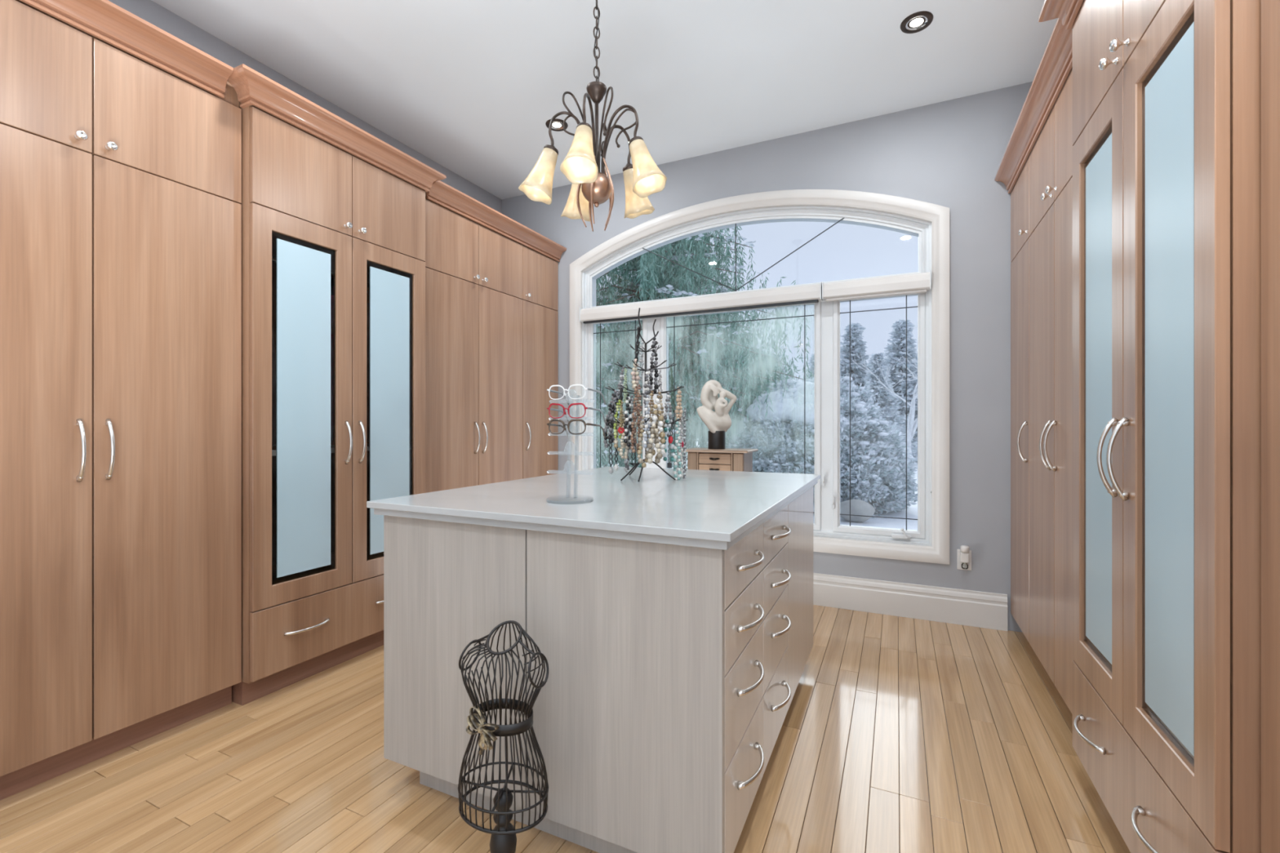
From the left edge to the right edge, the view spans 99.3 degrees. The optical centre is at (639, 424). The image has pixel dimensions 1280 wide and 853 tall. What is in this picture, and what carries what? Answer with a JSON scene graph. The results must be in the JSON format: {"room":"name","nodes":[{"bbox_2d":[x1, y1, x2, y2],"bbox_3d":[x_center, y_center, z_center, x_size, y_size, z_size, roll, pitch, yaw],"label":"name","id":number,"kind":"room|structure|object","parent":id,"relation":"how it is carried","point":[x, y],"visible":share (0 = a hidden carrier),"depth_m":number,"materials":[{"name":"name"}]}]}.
{"room":"walk-in closet","nodes":[
{"label":"walk-in closet","id":0,"kind":"room"},
{"bbox_2d":[108,0,501,213],"bbox_3d":[-2.416,-0.363,2.049,0.100,3.063,5.640,0,0,25],"label":"wall","id":1,"kind":"structure","parent":0,"point":[148,11],"depth_m":2.82,"materials":[{"name":"grey paint"}]},
{"bbox_2d":[0,604,1130,852],"bbox_3d":[-0.477,1.215,1.132,4.390,0.120,5.840,0,0,25],"label":"floor","id":2,"kind":"structure","parent":0,"point":[897,734],"depth_m":1.78,"materials":[{"name":"brown wood"}]},
{"bbox_2d":[0,0,241,800],"bbox_3d":[-2.052,-0.120,1.917,0.659,2.550,0.914,0,0,25],"label":"wardrobe","id":3,"kind":"object","parent":2,"relation":"on","point":[121,136],"visible":1,"depth_m":1.85,"materials":[{"name":"brown wood"}]},
{"bbox_2d":[226,63,446,705],"bbox_3d":[-1.636,-0.120,2.727,0.719,2.550,1.048,0,0,25],"label":"wardrobe","id":4,"kind":"object","parent":2,"relation":"on","point":[327,202],"visible":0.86,"depth_m":2.46,"materials":[{"name":"brown wood"}]},
{"bbox_2d":[271,443,411,456],"bbox_3d":[-1.691,0.122,2.753,0.571,0.025,0.862,0,0,25],"label":"shelf","id":5,"kind":"object","parent":4,"relation":"attached to","point":[332,446],"depth_m":2.59,"materials":[{"name":"glass"}]},
{"bbox_2d":[423,180,566,493],"bbox_3d":[-1.161,-0.120,3.820,0.643,2.550,1.358,0,0,25],"label":"wardrobe","id":6,"kind":"object","parent":2,"relation":"on","point":[491,279],"visible":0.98,"depth_m":3.56,"materials":[{"name":"brown wood"}]},
{"bbox_2d":[457,620,548,852],"bbox_3d":[-0.337,0.827,1.341,0.237,0.657,0.181,0,0,25],"label":"dress form","id":7,"kind":"object","parent":2,"relation":"on","point":[503,837],"visible":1,"depth_m":1.31,"materials":[{"name":"black metal"}]},
{"bbox_2d":[383,486,813,852],"bbox_3d":[0.031,0.719,2.155,1.148,0.872,1.508,0,0,25],"label":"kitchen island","id":8,"kind":"object","parent":2,"relation":"on","point":[675,672],"visible":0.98,"depth_m":1.43,"materials":[{"name":"white laminate"}]},
{"bbox_2d":[366,466,820,550],"bbox_3d":[0.009,0.262,2.165,1.169,0.042,1.578,0,0,25],"label":"island countertop","id":9,"kind":"structure","parent":8,"relation":"on","point":[716,509],"depth_m":1.66,"materials":[{"name":"white stone"}]},
{"bbox_2d":[546,389,593,504],"bbox_3d":[-0.220,0.065,1.710,0.146,0.352,0.146,0,0,-24],"label":"stand","id":10,"kind":"object","parent":9,"relation":"on","point":[588,498],"visible":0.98,"depth_m":1.73,"materials":[{"name":"plastic"}]},
{"bbox_2d":[546,418,605,437],"bbox_3d":[-0.206,0.013,1.762,0.151,0.061,0.147,0,0,22],"label":"eyeglasses","id":11,"kind":"object","parent":10,"relation":"on","point":[549,424],"visible":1,"depth_m":1.70,"materials":[{"name":"black plastic"}]},
{"bbox_2d":[546,402,605,422],"bbox_3d":[-0.206,-0.036,1.762,0.151,0.062,0.147,0,0,22],"label":"eyeglasses","id":12,"kind":"object","parent":10,"relation":"on","point":[548,408],"visible":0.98,"depth_m":1.71,"materials":[{"name":"red plastic"}]},
{"bbox_2d":[546,384,605,405],"bbox_3d":[-0.206,-0.095,1.762,0.151,0.060,0.147,0,0,22],"label":"eyeglasses","id":13,"kind":"object","parent":10,"relation":"on","point":[586,388],"visible":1,"depth_m":1.71,"materials":[{"name":"white plastic"}]},
{"bbox_2d":[604,307,688,481],"bbox_3d":[0.028,-0.140,2.429,0.382,0.760,0.375,0,0,25],"label":"jewelry stand","id":14,"kind":"object","parent":9,"relation":"on","point":[636,465],"visible":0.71,"depth_m":2.40,"materials":[{"name":"black metal"}]},
{"bbox_2d":[602,393,614,448],"bbox_3d":[-0.134,-0.018,2.419,0.061,0.245,0.035,0,0,-22],"label":"necklace","id":15,"kind":"object","parent":14,"relation":"hanging from","point":[606,445],"visible":0.62,"depth_m":2.41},
{"bbox_2d":[608,435,613,474],"bbox_3d":[-0.129,0.130,2.421,0.022,0.182,0.024,0,0,-1],"label":"necklace","id":16,"kind":"object","parent":14,"relation":"hanging from","point":[611,469],"visible":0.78,"depth_m":2.42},
{"bbox_2d":[608,466,613,474],"bbox_3d":[-0.129,0.204,2.421,0.022,0.035,0.022,0,0,25],"label":"pendant","id":17,"kind":"object","parent":16,"relation":"attached to","point":[611,470],"depth_m":2.41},
{"bbox_2d":[607,390,618,444],"bbox_3d":[-0.116,-0.033,2.360,0.051,0.234,0.034,0,0,-23],"label":"necklace","id":18,"kind":"object","parent":14,"relation":"hanging from","point":[612,406],"visible":0.7,"depth_m":2.35,"materials":[{"name":"black stone"}]},
{"bbox_2d":[613,435,618,471],"bbox_3d":[-0.106,0.124,2.432,0.022,0.169,0.022,0,0,-17],"label":"necklace","id":19,"kind":"object","parent":14,"relation":"hanging from","point":[615,467],"visible":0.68,"depth_m":2.43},
{"bbox_2d":[613,463,618,471],"bbox_3d":[-0.107,0.191,2.432,0.022,0.035,0.022,0,0,25],"label":"pendant","id":20,"kind":"object","parent":19,"relation":"attached to","point":[615,467],"depth_m":2.42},
{"bbox_2d":[613,400,622,439],"bbox_3d":[-0.092,-0.022,2.343,0.046,0.170,0.024,0,0,-26],"label":"necklace","id":21,"kind":"object","parent":14,"relation":"hanging from","point":[615,424],"visible":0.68,"depth_m":2.33,"materials":[{"name":"green stone"}]},
{"bbox_2d":[613,410,625,451],"bbox_3d":[-0.083,0.027,2.350,0.063,0.179,0.030,0,0,-27],"label":"necklace","id":22,"kind":"object","parent":14,"relation":"hanging from","point":[615,441],"visible":0.54,"depth_m":2.34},
{"bbox_2d":[616,366,624,405],"bbox_3d":[-0.085,-0.167,2.401,0.036,0.182,0.039,0,0,25],"label":"necklace","id":23,"kind":"object","parent":14,"relation":"hanging from","point":[621,376],"visible":0.62,"depth_m":2.39,"materials":[{"name":"grey stone"}]},
{"bbox_2d":[618,386,622,406],"bbox_3d":[-0.083,-0.122,2.372,0.014,0.091,0.028,0,0,25],"label":"necklace","id":24,"kind":"object","parent":14,"relation":"hanging from","point":[620,388],"visible":0.81,"depth_m":2.37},
{"bbox_2d":[617,400,624,433],"bbox_3d":[-0.079,-0.032,2.311,0.027,0.142,0.022,0,0,-34],"label":"necklace","id":25,"kind":"object","parent":14,"relation":"hanging from","point":[620,428],"visible":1,"depth_m":2.31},
{"bbox_2d":[617,426,624,433],"bbox_3d":[-0.080,0.025,2.312,0.029,0.029,0.008,0,0,0],"label":"pendant","id":26,"kind":"object","parent":25,"relation":"attached to","point":[620,428],"depth_m":2.31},
{"bbox_2d":[618,417,628,459],"bbox_3d":[-0.066,0.058,2.321,0.047,0.182,0.028,0,0,-25],"label":"necklace","id":27,"kind":"object","parent":14,"relation":"hanging from","point":[622,443],"visible":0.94,"depth_m":2.31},
{"bbox_2d":[622,368,627,403],"bbox_3d":[-0.065,-0.180,2.482,0.020,0.163,0.033,0,0,25],"label":"necklace","id":28,"kind":"object","parent":14,"relation":"hanging from","point":[624,399],"visible":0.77,"depth_m":2.48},
{"bbox_2d":[623,448,629,472],"bbox_3d":[-0.059,0.127,2.451,0.020,0.180,0.035,0,0,25],"label":"necklace","id":29,"kind":"object","parent":14,"relation":"hanging from","point":[626,468],"visible":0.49,"depth_m":2.45,"materials":[{"name":"grey"}]},
{"bbox_2d":[623,393,632,447],"bbox_3d":[-0.049,-0.019,2.321,0.048,0.231,0.030,0,0,-39],"label":"necklace","id":30,"kind":"object","parent":14,"relation":"hanging from","point":[628,406],"visible":0.94,"depth_m":2.31,"materials":[{"name":"white stone"}]},
{"bbox_2d":[626,395,636,453],"bbox_3d":[-0.038,-0.002,2.362,0.053,0.254,0.029,0,0,-40],"label":"necklace","id":31,"kind":"object","parent":14,"relation":"hanging from","point":[631,396],"visible":0.44,"depth_m":2.35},
{"bbox_2d":[629,448,636,466],"bbox_3d":[-0.028,0.108,2.422,0.038,0.164,0.019,0,0,-23],"label":"necklace","id":32,"kind":"object","parent":14,"relation":"hanging from","point":[632,464],"visible":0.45,"depth_m":2.42,"materials":[{"name":"black"}]},
{"bbox_2d":[630,386,640,453],"bbox_3d":[-0.017,-0.022,2.301,0.052,0.286,0.027,0,0,-27],"label":"necklace","id":33,"kind":"object","parent":14,"relation":"hanging from","point":[636,389],"visible":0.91,"depth_m":2.29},
{"bbox_2d":[631,358,639,389],"bbox_3d":[-0.019,-0.221,2.391,0.042,0.139,0.033,0,0,-39],"label":"necklace","id":34,"kind":"object","parent":14,"relation":"hanging from","point":[633,373],"visible":0.91,"depth_m":2.38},
{"bbox_2d":[634,326,639,361],"bbox_3d":[-0.012,-0.359,2.422,0.020,0.160,0.032,0,0,25],"label":"necklace","id":35,"kind":"object","parent":14,"relation":"hanging from","point":[637,336],"visible":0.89,"depth_m":2.42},
{"bbox_2d":[633,384,643,446],"bbox_3d":[-0.007,-0.039,2.341,0.048,0.270,0.025,0,0,-32],"label":"necklace","id":36,"kind":"object","parent":14,"relation":"hanging from","point":[638,385],"visible":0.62,"depth_m":2.34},
{"bbox_2d":[637,339,644,381],"bbox_3d":[0.003,-0.290,2.441,0.026,0.189,0.040,0,0,39],"label":"necklace","id":37,"kind":"object","parent":14,"relation":"hanging from","point":[642,342],"visible":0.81,"depth_m":2.44,"materials":[{"name":"grey stone"}]},
{"bbox_2d":[636,416,648,467],"bbox_3d":[0.017,0.073,2.290,0.059,0.217,0.034,0,0,-26],"label":"necklace","id":38,"kind":"object","parent":14,"relation":"hanging from","point":[640,460],"visible":0.78,"depth_m":2.28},
{"bbox_2d":[643,395,650,451],"bbox_3d":[0.031,-0.006,2.282,0.042,0.237,0.026,0,0,-36],"label":"necklace","id":39,"kind":"object","parent":14,"relation":"hanging from","point":[645,446],"visible":0.9,"depth_m":2.27,"materials":[{"name":"white stone"}]},
{"bbox_2d":[643,368,650,404],"bbox_3d":[0.030,-0.159,2.371,0.026,0.172,0.041,0,0,25],"label":"necklace","id":40,"kind":"object","parent":14,"relation":"hanging from","point":[646,389],"visible":0.89,"depth_m":2.36,"materials":[{"name":"white stone"}]},
{"bbox_2d":[647,391,654,438],"bbox_3d":[0.048,-0.037,2.321,0.040,0.220,0.025,0,0,-45],"label":"necklace","id":41,"kind":"object","parent":14,"relation":"hanging from","point":[651,400],"visible":0.53,"depth_m":2.31,"materials":[{"name":"beige stone"}]},
{"bbox_2d":[648,337,658,393],"bbox_3d":[0.063,-0.263,2.411,0.051,0.254,0.032,0,0,-24],"label":"necklace","id":42,"kind":"object","parent":14,"relation":"hanging from","point":[654,353],"visible":0.93,"depth_m":2.41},
{"bbox_2d":[646,423,662,463],"bbox_3d":[0.062,0.080,2.272,0.067,0.168,0.035,0,0,-17],"label":"necklace","id":43,"kind":"object","parent":14,"relation":"hanging from","point":[650,455],"visible":1,"depth_m":2.27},
{"bbox_2d":[650,398,665,459],"bbox_3d":[0.071,0.022,2.301,0.080,0.265,0.037,0,0,-17],"label":"necklace","id":44,"kind":"object","parent":14,"relation":"hanging from","point":[654,418],"visible":0.85,"depth_m":2.30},
{"bbox_2d":[656,368,662,399],"bbox_3d":[0.090,-0.175,2.451,0.020,0.150,0.035,0,0,25],"label":"necklace","id":45,"kind":"object","parent":14,"relation":"hanging from","point":[660,372],"visible":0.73,"depth_m":2.45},
{"bbox_2d":[653,391,666,448],"bbox_3d":[0.087,-0.013,2.352,0.058,0.261,0.030,0,0,-19],"label":"necklace","id":46,"kind":"object","parent":14,"relation":"hanging from","point":[660,397],"visible":0.49,"depth_m":2.35,"materials":[{"name":"grey stone"}]},
{"bbox_2d":[662,419,675,461],"bbox_3d":[0.123,0.070,2.353,0.067,0.184,0.031,0,0,-20],"label":"necklace","id":47,"kind":"object","parent":14,"relation":"hanging from","point":[665,429],"visible":0.71,"depth_m":2.35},
{"bbox_2d":[663,391,673,437],"bbox_3d":[0.124,-0.043,2.373,0.039,0.201,0.046,0,0,25],"label":"necklace","id":48,"kind":"object","parent":14,"relation":"hanging from","point":[669,414],"visible":0.82,"depth_m":2.37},
{"bbox_2d":[666,441,671,467],"bbox_3d":[0.133,0.118,2.441,0.020,0.156,0.023,0,0,-2],"label":"necklace","id":49,"kind":"object","parent":14,"relation":"hanging from","point":[668,464],"visible":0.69,"depth_m":2.44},
{"bbox_2d":[666,462,671,467],"bbox_3d":[0.133,0.183,2.442,0.022,0.024,0.006,0,0,25],"label":"pendant","id":50,"kind":"object","parent":49,"relation":"attached to","point":[668,464],"depth_m":2.44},
{"bbox_2d":[667,416,674,443],"bbox_3d":[0.136,0.023,2.322,0.027,0.118,0.021,0,0,-22],"label":"necklace","id":51,"kind":"object","parent":14,"relation":"hanging from","point":[670,437],"visible":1,"depth_m":2.32,"materials":[{"name":"red plastic"}]},
{"bbox_2d":[667,435,672,443],"bbox_3d":[0.131,0.065,2.321,0.022,0.034,0.011,0,0,25],"label":"pendant","id":52,"kind":"object","parent":51,"relation":"attached to","point":[670,438],"depth_m":2.32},
{"bbox_2d":[670,365,675,412],"bbox_3d":[0.144,-0.156,2.401,0.024,0.207,0.027,0,0,2],"label":"necklace","id":53,"kind":"object","parent":14,"relation":"hanging from","point":[671,369],"visible":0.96,"depth_m":2.40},
{"bbox_2d":[672,417,681,479],"bbox_3d":[0.162,0.116,2.362,0.043,0.287,0.029,0,0,-39],"label":"necklace","id":54,"kind":"object","parent":14,"relation":"hanging from","point":[677,432],"visible":0.94,"depth_m":2.36,"materials":[{"name":"stone"}]},
{"bbox_2d":[674,386,683,421],"bbox_3d":[0.171,-0.089,2.400,0.041,0.156,0.027,0,0,-45],"label":"necklace","id":55,"kind":"object","parent":14,"relation":"hanging from","point":[677,407],"visible":0.94,"depth_m":2.40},
{"bbox_2d":[675,420,683,472],"bbox_3d":[0.176,0.091,2.412,0.041,0.250,0.023,0,0,-40],"label":"necklace","id":56,"kind":"object","parent":14,"relation":"hanging from","point":[679,424],"visible":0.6,"depth_m":2.41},
{"bbox_2d":[679,413,684,448],"bbox_3d":[0.185,0.023,2.422,0.022,0.164,0.029,0,0,6],"label":"necklace","id":57,"kind":"object","parent":14,"relation":"hanging from","point":[682,418],"visible":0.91,"depth_m":2.42,"materials":[{"name":"grey stone"}]},
{"bbox_2d":[682,408,686,478],"bbox_3d":[0.200,0.084,2.441,0.019,0.318,0.031,0,0,4],"label":"necklace","id":58,"kind":"object","parent":14,"relation":"hanging from","point":[684,412],"visible":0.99,"depth_m":2.44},
{"bbox_2d":[684,448,758,471],"bbox_3d":[0.501,0.655,3.420,0.424,1.000,0.272,0,0,25],"label":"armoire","id":59,"kind":"object","parent":2,"relation":"on","point":[700,459],"visible":0.21,"depth_m":3.32,"materials":[{"name":"brown wood"}]},
{"bbox_2d":[696,379,736,448],"bbox_3d":[0.486,-0.064,3.446,0.231,0.437,0.151,0,0,25],"label":"sculpture","id":60,"kind":"object","parent":59,"relation":"on","point":[718,421],"visible":1,"depth_m":3.41,"materials":[{"name":"white stone"}]},
{"bbox_2d":[994,17,1073,714],"bbox_3d":[2.017,-0.120,2.308,0.674,2.550,1.376,0,0,25],"label":"wardrobe","id":61,"kind":"object","parent":2,"relation":"on","point":[1037,159],"visible":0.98,"depth_m":2.35,"materials":[{"name":"brown wood"}]},
{"bbox_2d":[1038,0,1261,852],"bbox_3d":[1.481,-0.120,1.244,0.734,2.550,1.030,0,0,25],"label":"wardrobe","id":62,"kind":"object","parent":2,"relation":"on","point":[1166,94],"visible":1,"depth_m":1.16,"materials":[{"name":"brown wood"}]},
{"bbox_2d":[1261,0,1279,852],"bbox_3d":[1.219,-0.120,0.626,0.679,2.550,0.454,0,0,25],"label":"wardrobe","id":63,"kind":"object","parent":2,"relation":"on","point":[1270,9],"visible":1,"depth_m":0.92,"materials":[{"name":"brown wood"}]},
{"bbox_2d":[151,0,1057,199],"bbox_3d":[-0.464,-1.945,1.159,4.390,0.100,5.900,0,0,25],"label":"ceiling","id":64,"kind":"structure","parent":0,"point":[473,87],"depth_m":2.85,"materials":[{"name":"paint"}]},
{"bbox_2d":[545,118,568,131],"bbox_3d":[-0.526,-1.891,3.434,0.140,0.008,0.140,0,0,25],"label":"recessed light","id":65,"kind":"object","parent":64,"relation":"in","point":[557,126],"visible":0.8,"depth_m":3.43,"materials":[{"name":"brown metal"}]},
{"bbox_2d":[518,0,666,231],"bbox_3d":[-0.133,-1.285,1.851,0.487,1.221,0.502,0,0,25],"label":"chandelier","id":66,"kind":"object","parent":64,"relation":"hanging from","point":[642,178],"visible":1,"depth_m":1.82,"materials":[{"name":"beige glass"}]},
{"bbox_2d":[900,10,933,33],"bbox_3d":[1.302,-1.891,2.559,0.140,0.008,0.140,0,0,25],"label":"recessed light","id":67,"kind":"object","parent":64,"relation":"in","point":[916,22],"visible":1,"depth_m":2.55,"materials":[{"name":"brown metal"}]},
{"bbox_2d":[501,81,1032,632],"bbox_3d":[0.762,-0.363,3.754,4.390,3.063,0.160,0,0,25],"label":"wall","id":68,"kind":"structure","parent":0,"point":[949,153],"depth_m":3.17,"materials":[{"name":"grey paint"}]},
{"bbox_2d":[569,189,949,564],"bbox_3d":[0.652,-0.371,3.769,2.597,2.368,0.148,0,0,25],"label":"window","id":69,"kind":"structure","parent":68,"relation":"in","point":[929,222],"depth_m":3.48,"materials":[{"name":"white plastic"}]},
{"bbox_2d":[579,281,822,324],"bbox_3d":[0.352,-0.845,3.854,1.789,0.120,0.066,0,0,25],"label":"roller blind","id":70,"kind":"object","parent":69,"relation":"attached to","point":[806,294],"visible":0.98,"depth_m":3.77,"materials":[{"name":"grey fabric"}]},
{"bbox_2d":[822,270,931,301],"bbox_3d":[1.442,-0.845,3.339,0.609,0.120,0.066,0,0,25],"label":"roller blind","id":71,"kind":"object","parent":69,"relation":"attached to","point":[921,282],"visible":1,"depth_m":3.31,"materials":[{"name":"white fabric"}]},
{"bbox_2d":[813,573,1007,631],"bbox_3d":[0.706,1.055,3.682,2.990,0.200,0.018,0,0,25],"label":"baseboard","id":72,"kind":"structure","parent":68,"relation":"attached to","point":[984,610],"depth_m":3.24,"materials":[{"name":"white wood"}]},
{"bbox_2d":[956,549,971,570],"bbox_3d":[1.872,0.782,3.137,0.072,0.116,0.008,0,0,25],"label":"wall outlet","id":73,"kind":"object","parent":68,"relation":"attached to","point":[959,563],"visible":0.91,"depth_m":3.14,"materials":[{"name":"white plastic"}]},
{"bbox_2d":[960,562,968,567],"bbox_3d":[1.871,0.808,3.134,0.036,0.028,0.002,0,0,25],"label":"socket","id":74,"kind":"object","parent":73,"relation":"attached to","point":[964,565],"depth_m":3.13,"materials":[{"name":"white plastic"}]},
{"bbox_2d":[960,545,969,568],"bbox_3d":[1.861,0.760,3.113,0.044,0.131,0.043,0,0,25],"label":"plug","id":75,"kind":"object","parent":68,"relation":"attached to","point":[964,553],"visible":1,"depth_m":3.10,"materials":[{"name":"white plastic"}]},
{"label":"outside","id":76,"kind":"structure","parent":0,"visible":0},
{"bbox_2d":[595,435,917,529],"bbox_3d":[15.772,1.304,33.365,90.000,0.277,66.190,0,0,25],"label":"snow ground","id":77,"kind":"structure","parent":76,"point":[912,513],"depth_m":7.83,"materials":[{"name":"white snow"}]},
{"bbox_2d":[595,226,814,469],"bbox_3d":[0.348,-2.293,10.964,6.303,7.766,6.321,0,0,29],"label":"tree","id":78,"kind":"object","parent":77,"relation":"on","point":[657,277],"visible":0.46,"depth_m":9.81,"materials":[{"name":"green plant"}]},
{"bbox_2d":[757,353,789,395],"bbox_3d":[6.900,-1.025,27.067,3.314,5.203,3.820,0,0,42],"label":"spruce","id":79,"kind":"object","parent":77,"relation":"on","point":[775,357],"visible":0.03,"depth_m":26.82,"materials":[{"name":"green plant"}]},
{"bbox_2d":[804,353,814,379],"bbox_3d":[7.865,-0.831,23.900,3.502,4.769,3.038,0,0,42],"label":"spruce","id":80,"kind":"object","parent":77,"relation":"on","point":[811,360],"visible":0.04,"depth_m":23.90,"materials":[{"name":"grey plant"}]},
{"bbox_2d":[725,373,917,518],"bbox_3d":[2.947,0.271,9.319,3.266,2.360,3.288,0,0,-19],"label":"bush","id":81,"kind":"object","parent":77,"relation":"on","point":[877,465],"visible":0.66,"depth_m":8.29,"materials":[{"name":"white plant"}]},
{"bbox_2d":[840,322,871,387],"bbox_3d":[8.739,-1.292,22.062,4.258,5.799,3.694,0,0,-42],"label":"spruce","id":82,"kind":"object","parent":77,"relation":"on","point":[858,347],"visible":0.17,"depth_m":21.76,"materials":[{"name":"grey plant"}]},
{"bbox_2d":[840,499,875,522],"bbox_3d":[2.934,1.185,7.450,0.528,0.316,0.415,0,0,25],"label":"boulder","id":83,"kind":"object","parent":77,"relation":"on","point":[858,507],"visible":0.83,"depth_m":7.29,"materials":[{"name":"stone"}]},
{"bbox_2d":[850,325,917,466],"bbox_3d":[7.870,-0.781,14.613,4.682,4.387,2.985,0,0,-38],"label":"bare tree","id":84,"kind":"object","parent":77,"relation":"on","point":[910,431],"visible":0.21,"depth_m":14.69,"materials":[{"name":"white plant"}]},
{"bbox_2d":[863,352,917,462],"bbox_3d":[7.462,-0.394,16.914,2.417,3.794,2.785,0,0,-39],"label":"spruce","id":85,"kind":"object","parent":77,"relation":"on","point":[884,397],"visible":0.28,"depth_m":16.74,"materials":[{"name":"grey plant"}]},
{"bbox_2d":[884,319,917,462],"bbox_3d":[9.737,-1.170,20.068,3.522,5.528,4.059,0,0,43],"label":"spruce","id":86,"kind":"object","parent":77,"relation":"on","point":[896,350],"visible":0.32,"depth_m":19.71,"materials":[{"name":"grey plant"}]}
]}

